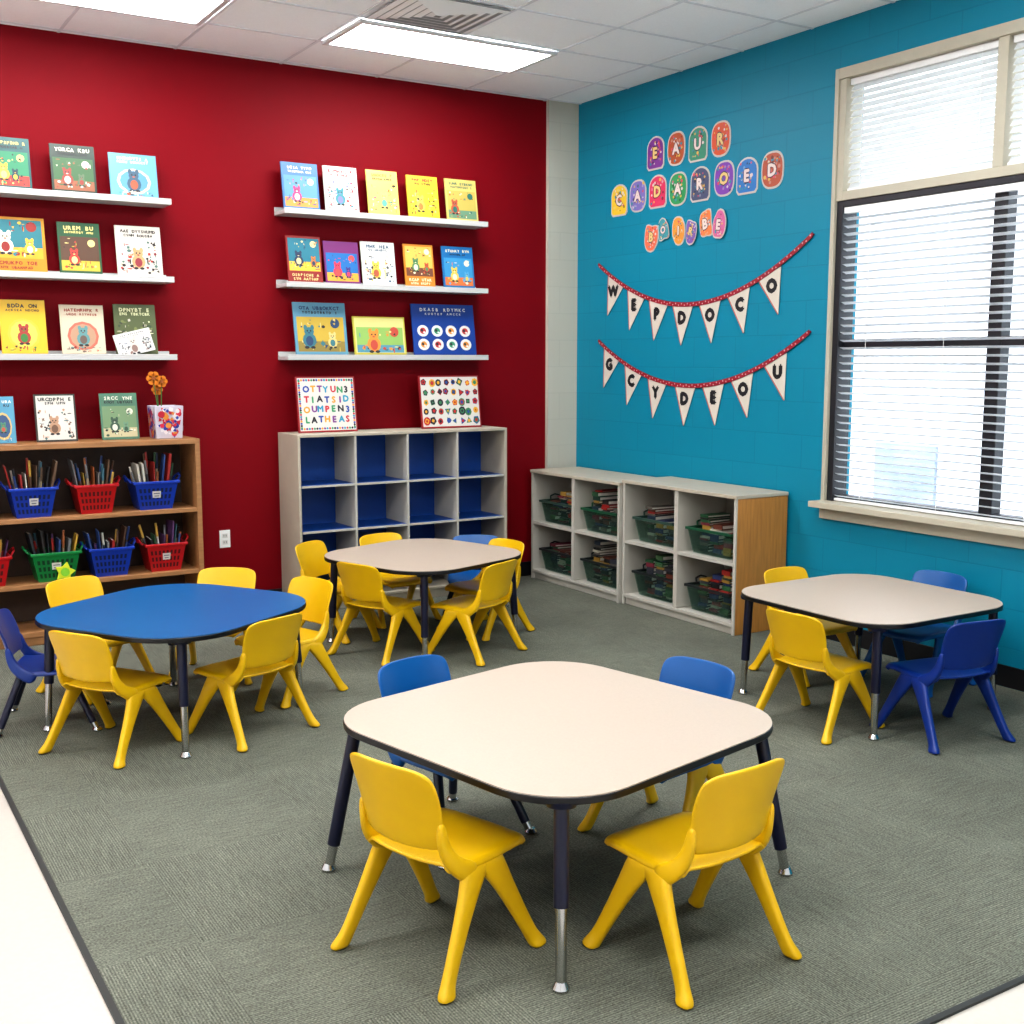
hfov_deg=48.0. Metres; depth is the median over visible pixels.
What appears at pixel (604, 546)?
booklet
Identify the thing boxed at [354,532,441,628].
chair
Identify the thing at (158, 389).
paper flower
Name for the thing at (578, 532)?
shelf
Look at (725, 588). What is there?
booklet
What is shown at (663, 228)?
cutout
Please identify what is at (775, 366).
banner
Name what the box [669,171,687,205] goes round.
cutout
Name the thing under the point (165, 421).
flower pot
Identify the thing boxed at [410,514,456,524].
shelf
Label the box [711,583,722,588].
booklet
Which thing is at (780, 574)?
chair
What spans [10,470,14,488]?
marker
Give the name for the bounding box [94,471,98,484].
booklet
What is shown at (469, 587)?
chair
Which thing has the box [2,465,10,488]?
booklet
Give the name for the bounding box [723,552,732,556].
booklet
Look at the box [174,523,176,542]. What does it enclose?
booklet
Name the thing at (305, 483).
shelf
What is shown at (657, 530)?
booklet
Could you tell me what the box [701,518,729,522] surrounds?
booklet
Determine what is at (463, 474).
shelf
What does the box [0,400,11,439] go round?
art
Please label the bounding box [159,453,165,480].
booklet
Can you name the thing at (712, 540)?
booklet
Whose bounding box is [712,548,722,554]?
booklet
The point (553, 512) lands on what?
booklet
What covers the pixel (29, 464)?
marker
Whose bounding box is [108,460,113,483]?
marker
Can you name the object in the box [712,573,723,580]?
booklet
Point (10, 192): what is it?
wall shelf
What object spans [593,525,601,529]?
booklet
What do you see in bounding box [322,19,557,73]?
recessed light
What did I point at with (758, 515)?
cubby
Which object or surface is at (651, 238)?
cutout
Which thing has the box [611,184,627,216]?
cutout
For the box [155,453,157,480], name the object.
marker
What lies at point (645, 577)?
booklet
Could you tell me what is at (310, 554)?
chair
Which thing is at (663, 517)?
booklet
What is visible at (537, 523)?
shelf
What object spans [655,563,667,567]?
booklet
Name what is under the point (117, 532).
marker
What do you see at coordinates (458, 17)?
ceiling vent
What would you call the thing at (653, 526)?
booklet
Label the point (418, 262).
picture book
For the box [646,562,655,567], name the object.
booklet
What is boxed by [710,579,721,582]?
booklet
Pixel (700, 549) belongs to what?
booklet
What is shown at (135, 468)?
booklet
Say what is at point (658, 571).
booklet
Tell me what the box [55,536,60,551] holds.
booklet
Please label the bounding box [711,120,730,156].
cutout
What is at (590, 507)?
storage bin
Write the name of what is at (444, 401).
sign board
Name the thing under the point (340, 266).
art
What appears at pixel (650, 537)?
booklet
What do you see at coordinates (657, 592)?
booklet
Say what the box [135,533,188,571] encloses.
storage bin
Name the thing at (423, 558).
table
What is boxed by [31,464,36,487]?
booklet
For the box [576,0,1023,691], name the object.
wall
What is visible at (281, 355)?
wall shelf
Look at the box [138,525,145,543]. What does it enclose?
marker
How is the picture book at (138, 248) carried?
on the wall shelf at (4, 274)
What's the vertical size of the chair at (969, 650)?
0.560 m
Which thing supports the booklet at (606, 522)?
on the booklet
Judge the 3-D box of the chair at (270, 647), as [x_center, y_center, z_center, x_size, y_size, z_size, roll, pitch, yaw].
[-1.169,0.708,5.129,0.432,0.548,0.452,6,9,37]
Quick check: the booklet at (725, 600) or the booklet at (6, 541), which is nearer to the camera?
the booklet at (6, 541)
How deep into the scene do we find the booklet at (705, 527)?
7.22 m
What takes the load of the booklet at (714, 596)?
on the booklet at (711, 599)
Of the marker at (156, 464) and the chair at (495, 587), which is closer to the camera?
the chair at (495, 587)
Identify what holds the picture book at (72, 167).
on the wall shelf at (10, 192)
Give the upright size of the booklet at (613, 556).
0.011 m
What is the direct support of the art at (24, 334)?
attached to the picture book at (23, 330)
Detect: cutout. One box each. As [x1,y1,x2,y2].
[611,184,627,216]
[630,179,646,211]
[644,224,658,252]
[647,136,664,170]
[649,175,666,208]
[658,218,668,240]
[667,131,685,165]
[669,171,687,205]
[672,216,685,245]
[685,220,696,244]
[688,126,707,162]
[690,166,709,202]
[699,208,712,236]
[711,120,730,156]
[712,208,725,238]
[714,160,734,196]
[736,157,757,195]
[761,150,783,188]
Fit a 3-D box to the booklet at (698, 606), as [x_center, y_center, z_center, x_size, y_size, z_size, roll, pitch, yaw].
[1.278,0.599,7.332,0.180,0.017,0.076,-4,9,-29]
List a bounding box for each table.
[35,583,305,758]
[321,661,792,994]
[324,538,520,654]
[738,574,1003,740]
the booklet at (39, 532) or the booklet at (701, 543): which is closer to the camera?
the booklet at (39, 532)
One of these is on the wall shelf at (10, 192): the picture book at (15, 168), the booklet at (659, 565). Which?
the picture book at (15, 168)
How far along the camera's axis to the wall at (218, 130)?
7.51 m
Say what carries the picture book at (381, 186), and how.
on the wall shelf at (278, 211)
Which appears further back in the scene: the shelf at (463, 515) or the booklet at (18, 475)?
the shelf at (463, 515)
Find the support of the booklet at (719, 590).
on the booklet at (714, 596)
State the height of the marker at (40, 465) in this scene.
0.301 m
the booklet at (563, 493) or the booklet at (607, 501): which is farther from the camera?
the booklet at (563, 493)
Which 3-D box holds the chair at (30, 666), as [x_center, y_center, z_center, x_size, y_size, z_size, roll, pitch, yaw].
[-2.114,0.705,5.277,0.465,0.518,0.446,-2,8,-14]
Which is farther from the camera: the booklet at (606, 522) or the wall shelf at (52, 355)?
the booklet at (606, 522)
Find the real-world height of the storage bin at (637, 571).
0.200 m
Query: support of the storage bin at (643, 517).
in the cubby at (758, 515)
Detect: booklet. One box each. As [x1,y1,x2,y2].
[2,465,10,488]
[2,539,7,556]
[17,474,22,488]
[21,472,26,487]
[24,531,35,553]
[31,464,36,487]
[36,528,44,553]
[44,466,49,486]
[44,531,49,552]
[47,459,57,486]
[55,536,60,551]
[64,536,70,551]
[67,458,77,485]
[70,532,77,550]
[80,472,84,484]
[82,531,91,548]
[90,466,94,484]
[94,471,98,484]
[95,529,100,548]
[104,459,109,483]
[104,539,109,547]
[108,537,114,547]
[118,524,126,546]
[130,462,140,481]
[138,462,145,481]
[145,536,152,544]
[148,461,154,481]
[150,533,155,543]
[158,532,165,543]
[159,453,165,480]
[163,453,171,480]
[166,519,173,542]
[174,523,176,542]
[550,515,560,519]
[550,542,570,546]
[552,511,560,515]
[552,546,570,548]
[559,549,570,552]
[560,491,571,495]
[592,491,617,496]
[592,506,602,510]
[592,515,602,519]
[592,554,616,556]
[593,495,617,500]
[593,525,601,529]
[593,546,616,550]
[593,549,616,552]
[594,539,616,545]
[594,544,616,547]
[594,551,616,554]
[594,557,603,560]
[595,488,617,492]
[601,507,616,509]
[601,527,610,531]
[601,567,611,570]
[601,570,612,574]
[602,499,617,504]
[602,504,616,507]
[602,576,610,580]
[603,520,612,524]
[603,555,616,559]
[610,522,616,526]
[610,558,616,564]
[644,576,656,580]
[645,558,657,562]
[645,580,656,583]
[645,583,654,587]
[646,505,673,509]
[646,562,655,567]
[647,513,673,515]
[647,514,673,519]
[647,567,655,571]
[648,508,673,511]
[648,511,673,513]
[648,524,655,528]
[648,535,656,540]
[648,588,655,592]
[655,528,668,533]
[655,561,672,564]
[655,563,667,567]
[655,569,665,574]
[655,584,665,588]
[655,590,664,595]
[656,523,666,528]
[656,553,672,560]
[656,579,666,584]
[657,519,673,522]
[657,535,666,540]
[665,589,672,595]
[666,574,672,578]
[697,605,711,609]
[698,590,708,594]
[698,602,711,606]
[699,548,711,551]
[699,576,711,581]
[700,512,729,517]
[700,516,729,519]
[700,542,713,545]
[700,580,710,584]
[700,598,711,603]
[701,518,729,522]
[701,521,730,525]
[701,545,713,548]
[702,525,712,529]
[709,588,721,594]
[709,593,722,599]
[709,598,722,601]
[709,608,719,612]
[710,529,733,534]
[710,534,724,539]
[710,539,722,542]
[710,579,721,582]
[710,604,723,608]
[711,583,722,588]
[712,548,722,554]
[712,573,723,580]
[712,601,721,606]
[713,522,733,529]
[714,544,722,549]
[719,611,730,615]
[720,609,731,612]
[722,569,732,575]
[722,585,731,591]
[722,604,731,609]
[723,543,732,548]
[723,548,732,553]
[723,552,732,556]
[723,598,731,603]
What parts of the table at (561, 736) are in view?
leg, leg, leg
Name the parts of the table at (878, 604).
leg, leg, leg, leg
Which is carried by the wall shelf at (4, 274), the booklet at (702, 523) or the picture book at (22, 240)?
the picture book at (22, 240)
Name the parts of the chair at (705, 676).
leg, leg, seat, leg, backrest, leg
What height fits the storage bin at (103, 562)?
0.212 m
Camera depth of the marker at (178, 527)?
7.22 m
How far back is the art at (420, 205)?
7.94 m
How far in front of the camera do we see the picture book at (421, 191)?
7.95 m
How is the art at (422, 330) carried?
attached to the picture book at (437, 329)
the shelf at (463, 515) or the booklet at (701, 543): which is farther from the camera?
the shelf at (463, 515)
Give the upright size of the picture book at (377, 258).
0.290 m
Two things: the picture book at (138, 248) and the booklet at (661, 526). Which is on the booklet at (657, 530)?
the booklet at (661, 526)
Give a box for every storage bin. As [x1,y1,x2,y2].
[0,478,59,518]
[0,547,14,585]
[21,541,83,582]
[64,475,119,513]
[79,537,135,576]
[122,472,180,509]
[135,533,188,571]
[539,493,571,507]
[539,541,570,557]
[580,552,616,568]
[581,502,616,515]
[632,509,673,525]
[632,563,672,581]
[684,574,731,596]
[685,519,732,536]
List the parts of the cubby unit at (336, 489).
panel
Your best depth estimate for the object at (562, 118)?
8.72 m
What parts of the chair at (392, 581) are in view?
backrest, leg, seat, leg, leg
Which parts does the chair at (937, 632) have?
leg, leg, seat, leg, backrest, leg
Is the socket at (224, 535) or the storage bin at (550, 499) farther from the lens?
the storage bin at (550, 499)
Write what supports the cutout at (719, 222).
attached to the wall at (779, 94)
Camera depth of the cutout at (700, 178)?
7.53 m
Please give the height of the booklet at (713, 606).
0.017 m
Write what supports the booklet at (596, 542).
on the booklet at (604, 546)
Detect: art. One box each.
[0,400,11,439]
[5,303,40,351]
[64,308,100,351]
[117,156,152,196]
[117,308,153,334]
[119,331,151,353]
[325,252,358,281]
[327,169,357,209]
[365,244,393,281]
[371,173,397,212]
[410,178,436,215]
[417,308,470,349]
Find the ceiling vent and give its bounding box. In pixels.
[365,0,510,34]
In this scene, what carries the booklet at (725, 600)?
on the booklet
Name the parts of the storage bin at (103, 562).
handle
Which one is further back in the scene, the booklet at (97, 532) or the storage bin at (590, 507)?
the storage bin at (590, 507)
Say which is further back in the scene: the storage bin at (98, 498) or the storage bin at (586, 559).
the storage bin at (586, 559)
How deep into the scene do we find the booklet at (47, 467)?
6.73 m
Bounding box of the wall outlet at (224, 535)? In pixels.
[219,530,230,547]
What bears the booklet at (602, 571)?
on the booklet
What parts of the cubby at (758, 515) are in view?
panel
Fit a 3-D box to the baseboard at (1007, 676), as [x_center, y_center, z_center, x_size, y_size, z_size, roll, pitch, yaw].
[2.864,0.909,5.293,0.011,0.110,8.952,-5,9,-32]
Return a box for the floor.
[0,788,1023,1023]
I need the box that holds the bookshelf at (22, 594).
[0,436,203,649]
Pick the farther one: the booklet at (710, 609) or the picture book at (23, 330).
the booklet at (710, 609)
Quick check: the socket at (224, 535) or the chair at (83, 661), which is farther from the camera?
the socket at (224, 535)
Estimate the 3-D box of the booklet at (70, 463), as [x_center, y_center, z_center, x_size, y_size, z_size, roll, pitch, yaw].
[-2.592,-0.158,6.832,0.063,0.320,0.151,-5,9,-31]
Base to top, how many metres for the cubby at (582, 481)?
0.830 m
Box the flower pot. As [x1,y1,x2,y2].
[147,405,182,438]
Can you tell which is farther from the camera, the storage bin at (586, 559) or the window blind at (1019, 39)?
the storage bin at (586, 559)
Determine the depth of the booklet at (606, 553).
8.21 m
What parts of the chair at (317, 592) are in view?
seat, leg, backrest, leg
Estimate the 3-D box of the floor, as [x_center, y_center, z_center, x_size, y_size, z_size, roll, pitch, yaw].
[-0.117,1.305,3.507,7.000,0.194,9.000,-5,9,-32]
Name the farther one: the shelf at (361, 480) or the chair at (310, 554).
the shelf at (361, 480)
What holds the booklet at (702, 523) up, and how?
on the booklet at (705, 527)
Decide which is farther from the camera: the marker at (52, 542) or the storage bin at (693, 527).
the storage bin at (693, 527)
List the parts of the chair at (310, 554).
backrest, leg, leg, seat, leg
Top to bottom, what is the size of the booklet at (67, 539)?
0.231 m
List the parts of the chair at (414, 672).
backrest, seat, leg, leg, leg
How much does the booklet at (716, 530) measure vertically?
0.029 m
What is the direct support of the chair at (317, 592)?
on the carpet
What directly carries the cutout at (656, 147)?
attached to the wall at (779, 94)
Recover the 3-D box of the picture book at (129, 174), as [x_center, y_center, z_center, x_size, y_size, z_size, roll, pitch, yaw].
[-2.282,-2.026,6.929,0.280,0.258,0.053,-5,9,-32]
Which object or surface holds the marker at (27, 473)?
in the storage bin at (24, 502)
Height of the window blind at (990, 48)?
0.614 m
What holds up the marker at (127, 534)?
in the storage bin at (103, 562)
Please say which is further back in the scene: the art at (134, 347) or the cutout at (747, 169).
the cutout at (747, 169)
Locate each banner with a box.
[598,232,814,344]
[598,330,810,425]
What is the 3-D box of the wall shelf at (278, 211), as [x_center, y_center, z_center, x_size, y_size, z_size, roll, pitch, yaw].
[-0.861,-2.006,7.832,1.515,0.055,0.190,-5,9,-32]
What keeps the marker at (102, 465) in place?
in the storage bin at (98, 498)
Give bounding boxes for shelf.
[0,186,171,207]
[0,270,173,283]
[0,351,176,359]
[274,207,487,228]
[276,280,487,294]
[278,352,488,359]
[301,479,354,488]
[302,522,355,533]
[357,476,406,484]
[358,518,407,529]
[409,473,456,481]
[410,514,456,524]
[459,470,503,478]
[459,511,503,520]
[533,519,570,531]
[574,528,616,541]
[625,538,673,552]
[677,549,732,566]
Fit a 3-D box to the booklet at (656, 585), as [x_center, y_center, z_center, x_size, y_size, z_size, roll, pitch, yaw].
[1.049,0.489,7.695,0.180,0.017,0.076,-5,9,-34]
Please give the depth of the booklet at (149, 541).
7.09 m
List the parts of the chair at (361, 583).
leg, backrest, leg, seat, leg, leg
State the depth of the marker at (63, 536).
6.82 m
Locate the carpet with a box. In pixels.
[0,575,1023,1023]
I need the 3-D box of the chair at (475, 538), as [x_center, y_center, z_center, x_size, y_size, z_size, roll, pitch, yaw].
[-0.240,0.424,7.493,0.446,0.493,0.465,0,8,0]
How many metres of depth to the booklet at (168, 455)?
7.07 m
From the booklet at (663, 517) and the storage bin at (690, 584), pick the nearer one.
the storage bin at (690, 584)
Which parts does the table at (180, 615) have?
leg, leg, leg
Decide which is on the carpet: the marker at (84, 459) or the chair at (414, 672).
the chair at (414, 672)
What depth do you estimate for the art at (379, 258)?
7.83 m
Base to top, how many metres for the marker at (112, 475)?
0.226 m
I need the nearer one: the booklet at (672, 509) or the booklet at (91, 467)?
the booklet at (91, 467)
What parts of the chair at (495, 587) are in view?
leg, seat, leg, leg, backrest, leg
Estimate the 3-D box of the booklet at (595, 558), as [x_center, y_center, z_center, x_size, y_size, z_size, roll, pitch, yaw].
[0.683,0.327,8.255,0.180,0.029,0.076,-4,9,-30]
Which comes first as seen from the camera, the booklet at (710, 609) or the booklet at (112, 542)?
the booklet at (112, 542)
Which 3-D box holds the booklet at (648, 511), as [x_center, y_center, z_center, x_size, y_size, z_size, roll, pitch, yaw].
[1.010,-0.001,7.733,0.180,0.011,0.076,-4,8,-27]
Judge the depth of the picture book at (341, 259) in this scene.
7.69 m
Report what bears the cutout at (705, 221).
attached to the wall at (779, 94)
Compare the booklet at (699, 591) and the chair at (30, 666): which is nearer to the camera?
the chair at (30, 666)
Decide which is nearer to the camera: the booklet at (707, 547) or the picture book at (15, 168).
the picture book at (15, 168)
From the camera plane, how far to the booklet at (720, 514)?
7.24 m
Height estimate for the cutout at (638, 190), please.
0.225 m
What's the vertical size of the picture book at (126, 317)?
0.301 m
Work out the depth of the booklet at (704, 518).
7.23 m
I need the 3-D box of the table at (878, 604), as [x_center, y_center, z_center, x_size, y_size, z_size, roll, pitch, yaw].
[1.717,0.664,5.568,0.980,0.522,0.980,-5,9,-32]
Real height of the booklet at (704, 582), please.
0.017 m
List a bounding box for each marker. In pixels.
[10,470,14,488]
[13,476,17,488]
[26,458,28,487]
[28,460,31,487]
[37,461,40,487]
[38,462,41,487]
[40,467,42,487]
[51,538,53,552]
[62,535,64,551]
[76,468,81,484]
[83,458,86,484]
[84,464,89,484]
[99,456,102,483]
[100,464,103,483]
[101,468,103,483]
[101,533,104,547]
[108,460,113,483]
[110,472,113,483]
[116,530,118,546]
[124,526,129,546]
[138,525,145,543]
[144,460,148,481]
[154,523,158,543]
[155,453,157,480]
[163,525,165,539]
[169,463,173,479]
[175,526,179,542]
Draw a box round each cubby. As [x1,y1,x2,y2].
[530,467,652,602]
[622,476,788,635]
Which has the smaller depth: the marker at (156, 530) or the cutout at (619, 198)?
the marker at (156, 530)
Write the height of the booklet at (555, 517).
0.029 m
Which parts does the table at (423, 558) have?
leg, leg, leg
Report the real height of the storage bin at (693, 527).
0.200 m
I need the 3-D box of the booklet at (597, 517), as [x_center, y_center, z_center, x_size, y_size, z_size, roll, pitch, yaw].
[0.667,0.033,8.206,0.180,0.029,0.076,-5,9,-34]
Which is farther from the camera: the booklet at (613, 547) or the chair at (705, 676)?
the booklet at (613, 547)
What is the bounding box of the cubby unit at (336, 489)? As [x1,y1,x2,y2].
[278,425,506,608]
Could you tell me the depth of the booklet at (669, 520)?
7.64 m
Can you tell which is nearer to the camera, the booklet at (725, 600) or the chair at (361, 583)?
the chair at (361, 583)
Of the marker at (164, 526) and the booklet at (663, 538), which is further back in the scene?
the booklet at (663, 538)
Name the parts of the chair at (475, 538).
leg, seat, backrest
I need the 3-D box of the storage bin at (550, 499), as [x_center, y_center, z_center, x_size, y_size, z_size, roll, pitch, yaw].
[0.450,-0.019,8.579,0.320,0.200,0.480,-5,9,-32]
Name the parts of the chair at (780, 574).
leg, backrest, leg, seat, leg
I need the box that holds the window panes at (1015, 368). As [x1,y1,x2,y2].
[849,54,1023,515]
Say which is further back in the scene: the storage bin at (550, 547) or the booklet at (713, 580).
the storage bin at (550, 547)
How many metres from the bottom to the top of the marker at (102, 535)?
0.245 m
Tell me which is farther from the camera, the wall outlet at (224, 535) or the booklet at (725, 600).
the wall outlet at (224, 535)
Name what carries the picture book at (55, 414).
on the bookshelf at (22, 594)
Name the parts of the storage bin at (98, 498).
handle, handle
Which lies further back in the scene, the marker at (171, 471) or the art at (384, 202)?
the art at (384, 202)
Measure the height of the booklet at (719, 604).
0.029 m
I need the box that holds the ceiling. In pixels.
[0,0,897,102]
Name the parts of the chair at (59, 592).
leg, backrest, leg, leg, seat, leg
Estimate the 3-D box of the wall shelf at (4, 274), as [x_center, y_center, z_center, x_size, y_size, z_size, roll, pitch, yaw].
[-2.754,-1.391,6.729,1.500,0.055,0.190,-5,9,-32]
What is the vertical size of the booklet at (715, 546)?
0.029 m
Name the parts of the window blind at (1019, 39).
rail, head rail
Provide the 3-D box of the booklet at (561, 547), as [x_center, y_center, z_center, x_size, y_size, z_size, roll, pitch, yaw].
[0.402,0.261,8.710,0.180,0.017,0.076,-4,9,-28]
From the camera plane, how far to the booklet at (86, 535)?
6.90 m
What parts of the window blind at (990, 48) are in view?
cord, rail, head rail, cord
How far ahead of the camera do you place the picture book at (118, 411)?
6.97 m
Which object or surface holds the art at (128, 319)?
attached to the picture book at (126, 317)
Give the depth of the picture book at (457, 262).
8.15 m
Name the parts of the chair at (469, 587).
leg, seat, leg, backrest, leg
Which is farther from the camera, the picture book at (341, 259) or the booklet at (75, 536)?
the picture book at (341, 259)
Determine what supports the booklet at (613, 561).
on the booklet
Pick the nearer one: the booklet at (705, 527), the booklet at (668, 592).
the booklet at (705, 527)
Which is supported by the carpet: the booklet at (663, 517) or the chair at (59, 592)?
the chair at (59, 592)
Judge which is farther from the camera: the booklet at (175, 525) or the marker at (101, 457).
the booklet at (175, 525)
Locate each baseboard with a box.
[269,561,530,591]
[784,610,1023,691]
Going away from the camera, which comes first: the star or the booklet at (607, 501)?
the star
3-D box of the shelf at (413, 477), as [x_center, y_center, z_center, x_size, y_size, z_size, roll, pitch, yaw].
[-0.633,-0.243,8.088,0.372,0.014,0.338,-5,9,-32]
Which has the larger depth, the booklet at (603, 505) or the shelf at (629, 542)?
the booklet at (603, 505)
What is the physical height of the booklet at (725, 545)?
0.029 m
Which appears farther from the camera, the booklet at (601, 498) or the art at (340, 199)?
the booklet at (601, 498)
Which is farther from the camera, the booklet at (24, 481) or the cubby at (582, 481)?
the cubby at (582, 481)
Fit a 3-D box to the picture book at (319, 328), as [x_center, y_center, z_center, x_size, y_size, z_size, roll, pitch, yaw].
[-1.279,-1.224,7.672,0.370,0.343,0.066,-5,9,-32]
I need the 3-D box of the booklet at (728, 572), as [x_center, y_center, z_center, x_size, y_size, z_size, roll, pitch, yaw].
[1.393,0.371,7.131,0.180,0.029,0.076,-5,9,-32]
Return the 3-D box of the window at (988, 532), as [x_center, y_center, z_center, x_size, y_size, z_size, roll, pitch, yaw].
[2.436,-1.116,5.771,0.240,2.560,2.220,-5,9,-32]
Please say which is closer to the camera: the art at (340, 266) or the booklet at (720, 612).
the booklet at (720, 612)
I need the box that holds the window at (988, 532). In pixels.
[808,17,1023,548]
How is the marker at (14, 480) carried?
in the storage bin at (24, 502)
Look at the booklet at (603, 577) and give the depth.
8.12 m
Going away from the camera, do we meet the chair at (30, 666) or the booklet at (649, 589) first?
the chair at (30, 666)
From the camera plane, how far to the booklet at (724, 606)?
7.12 m
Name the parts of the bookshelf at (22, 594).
shelf, shelf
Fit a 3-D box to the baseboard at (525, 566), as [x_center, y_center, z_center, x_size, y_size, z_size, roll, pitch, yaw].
[-2.483,0.650,7.254,6.988,0.110,0.046,-5,9,-32]
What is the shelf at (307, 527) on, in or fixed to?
attached to the cubby unit at (336, 489)
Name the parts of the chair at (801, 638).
leg, backrest, leg, seat, leg, leg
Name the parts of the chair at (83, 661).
leg, backrest, leg, seat, leg, leg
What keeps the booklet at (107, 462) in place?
in the storage bin at (98, 498)
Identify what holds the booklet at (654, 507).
on the booklet at (672, 509)
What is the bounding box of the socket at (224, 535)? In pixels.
[222,533,227,544]
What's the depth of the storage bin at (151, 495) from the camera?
7.00 m
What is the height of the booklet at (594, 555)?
0.011 m
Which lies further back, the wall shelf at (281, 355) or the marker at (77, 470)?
the wall shelf at (281, 355)
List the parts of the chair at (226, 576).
leg, leg, backrest, leg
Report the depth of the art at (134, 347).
7.00 m
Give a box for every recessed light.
[34,0,230,25]
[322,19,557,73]
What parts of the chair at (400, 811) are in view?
leg, backrest, leg, seat, leg, leg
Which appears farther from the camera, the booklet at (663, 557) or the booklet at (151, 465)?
the booklet at (663, 557)
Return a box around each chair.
[0,608,111,737]
[36,575,162,704]
[38,630,181,768]
[165,567,255,684]
[189,613,319,751]
[234,576,347,708]
[295,540,381,643]
[327,562,434,665]
[330,752,545,1003]
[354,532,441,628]
[361,654,536,869]
[428,559,526,665]
[436,538,534,640]
[439,534,509,620]
[577,656,734,831]
[582,758,801,1009]
[748,566,866,686]
[756,608,884,744]
[860,570,975,697]
[869,619,1015,753]
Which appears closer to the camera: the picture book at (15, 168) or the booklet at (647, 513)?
the picture book at (15, 168)
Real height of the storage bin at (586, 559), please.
0.200 m
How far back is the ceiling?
6.73 m
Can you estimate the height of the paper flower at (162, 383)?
0.214 m
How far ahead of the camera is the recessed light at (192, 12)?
6.19 m
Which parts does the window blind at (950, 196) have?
cord, rail, head rail, cord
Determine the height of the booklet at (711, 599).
0.017 m
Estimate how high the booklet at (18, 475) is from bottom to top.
0.239 m
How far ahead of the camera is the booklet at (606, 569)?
8.10 m
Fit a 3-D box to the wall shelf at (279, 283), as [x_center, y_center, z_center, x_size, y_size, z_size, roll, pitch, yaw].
[-0.861,-1.545,7.893,1.515,0.055,0.190,-5,9,-32]
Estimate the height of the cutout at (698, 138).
0.225 m
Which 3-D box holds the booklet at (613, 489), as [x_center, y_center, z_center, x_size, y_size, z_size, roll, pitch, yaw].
[0.684,-0.154,8.188,0.180,0.011,0.076,-6,9,-37]
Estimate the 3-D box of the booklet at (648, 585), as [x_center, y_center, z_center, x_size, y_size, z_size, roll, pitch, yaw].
[0.997,0.489,7.787,0.180,0.029,0.076,-4,8,-26]
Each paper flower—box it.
[146,372,160,405]
[151,385,162,405]
[157,376,167,405]
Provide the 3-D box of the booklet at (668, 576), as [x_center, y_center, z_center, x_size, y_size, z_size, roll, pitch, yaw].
[1.112,0.419,7.608,0.180,0.029,0.076,-5,9,-34]
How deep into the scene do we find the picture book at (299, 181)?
7.48 m
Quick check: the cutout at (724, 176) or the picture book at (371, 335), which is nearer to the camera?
the cutout at (724, 176)
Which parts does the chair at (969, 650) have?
leg, leg, seat, leg, backrest, leg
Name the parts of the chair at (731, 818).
leg, leg, seat, leg, backrest, leg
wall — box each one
[0,24,545,589]
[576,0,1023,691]
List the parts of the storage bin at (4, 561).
handle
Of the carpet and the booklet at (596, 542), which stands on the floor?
the carpet
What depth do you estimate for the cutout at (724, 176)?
7.34 m
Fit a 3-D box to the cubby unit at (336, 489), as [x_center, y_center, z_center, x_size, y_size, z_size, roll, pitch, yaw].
[-0.800,0.013,8.023,1.580,1.170,0.355,-5,9,-32]
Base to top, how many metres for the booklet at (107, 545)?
0.198 m
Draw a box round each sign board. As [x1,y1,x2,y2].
[294,376,357,432]
[417,375,481,428]
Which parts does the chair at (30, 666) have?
backrest, leg, leg, seat, leg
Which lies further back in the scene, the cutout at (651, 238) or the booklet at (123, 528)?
the cutout at (651, 238)
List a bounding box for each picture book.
[0,136,31,188]
[0,216,47,271]
[0,299,47,353]
[0,396,16,443]
[33,394,77,441]
[48,143,96,192]
[56,221,102,273]
[58,304,105,353]
[98,393,139,439]
[107,152,158,197]
[112,304,157,353]
[112,327,154,353]
[114,225,162,275]
[280,161,319,209]
[284,235,322,281]
[292,302,347,354]
[322,165,359,212]
[322,241,360,283]
[351,316,406,354]
[359,241,396,284]
[365,169,399,214]
[402,244,435,286]
[405,175,439,217]
[410,304,476,354]
[440,246,474,287]
[443,178,477,220]
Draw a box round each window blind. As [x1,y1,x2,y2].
[834,182,1023,525]
[847,40,998,190]
[1007,33,1023,164]
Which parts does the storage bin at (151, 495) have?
handle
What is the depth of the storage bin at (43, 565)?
6.73 m
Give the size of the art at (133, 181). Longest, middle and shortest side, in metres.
0.239 x 0.210 x 0.002 m
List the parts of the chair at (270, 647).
leg, leg, seat, leg, backrest, leg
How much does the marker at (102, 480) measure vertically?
0.250 m
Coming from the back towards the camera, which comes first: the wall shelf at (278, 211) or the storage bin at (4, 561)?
the wall shelf at (278, 211)
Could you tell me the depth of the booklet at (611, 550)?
8.20 m
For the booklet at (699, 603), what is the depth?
7.28 m
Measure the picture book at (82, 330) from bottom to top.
0.290 m
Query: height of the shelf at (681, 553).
0.020 m
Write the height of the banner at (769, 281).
0.646 m
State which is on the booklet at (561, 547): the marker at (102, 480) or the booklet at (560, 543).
the booklet at (560, 543)
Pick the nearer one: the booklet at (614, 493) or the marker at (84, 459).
the marker at (84, 459)
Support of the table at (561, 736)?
on the carpet
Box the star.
[55,562,75,578]
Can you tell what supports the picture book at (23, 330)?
on the wall shelf at (52, 355)
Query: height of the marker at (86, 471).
0.277 m
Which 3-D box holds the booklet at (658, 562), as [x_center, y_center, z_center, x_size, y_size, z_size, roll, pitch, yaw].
[1.050,0.333,7.675,0.180,0.011,0.076,-5,9,-31]

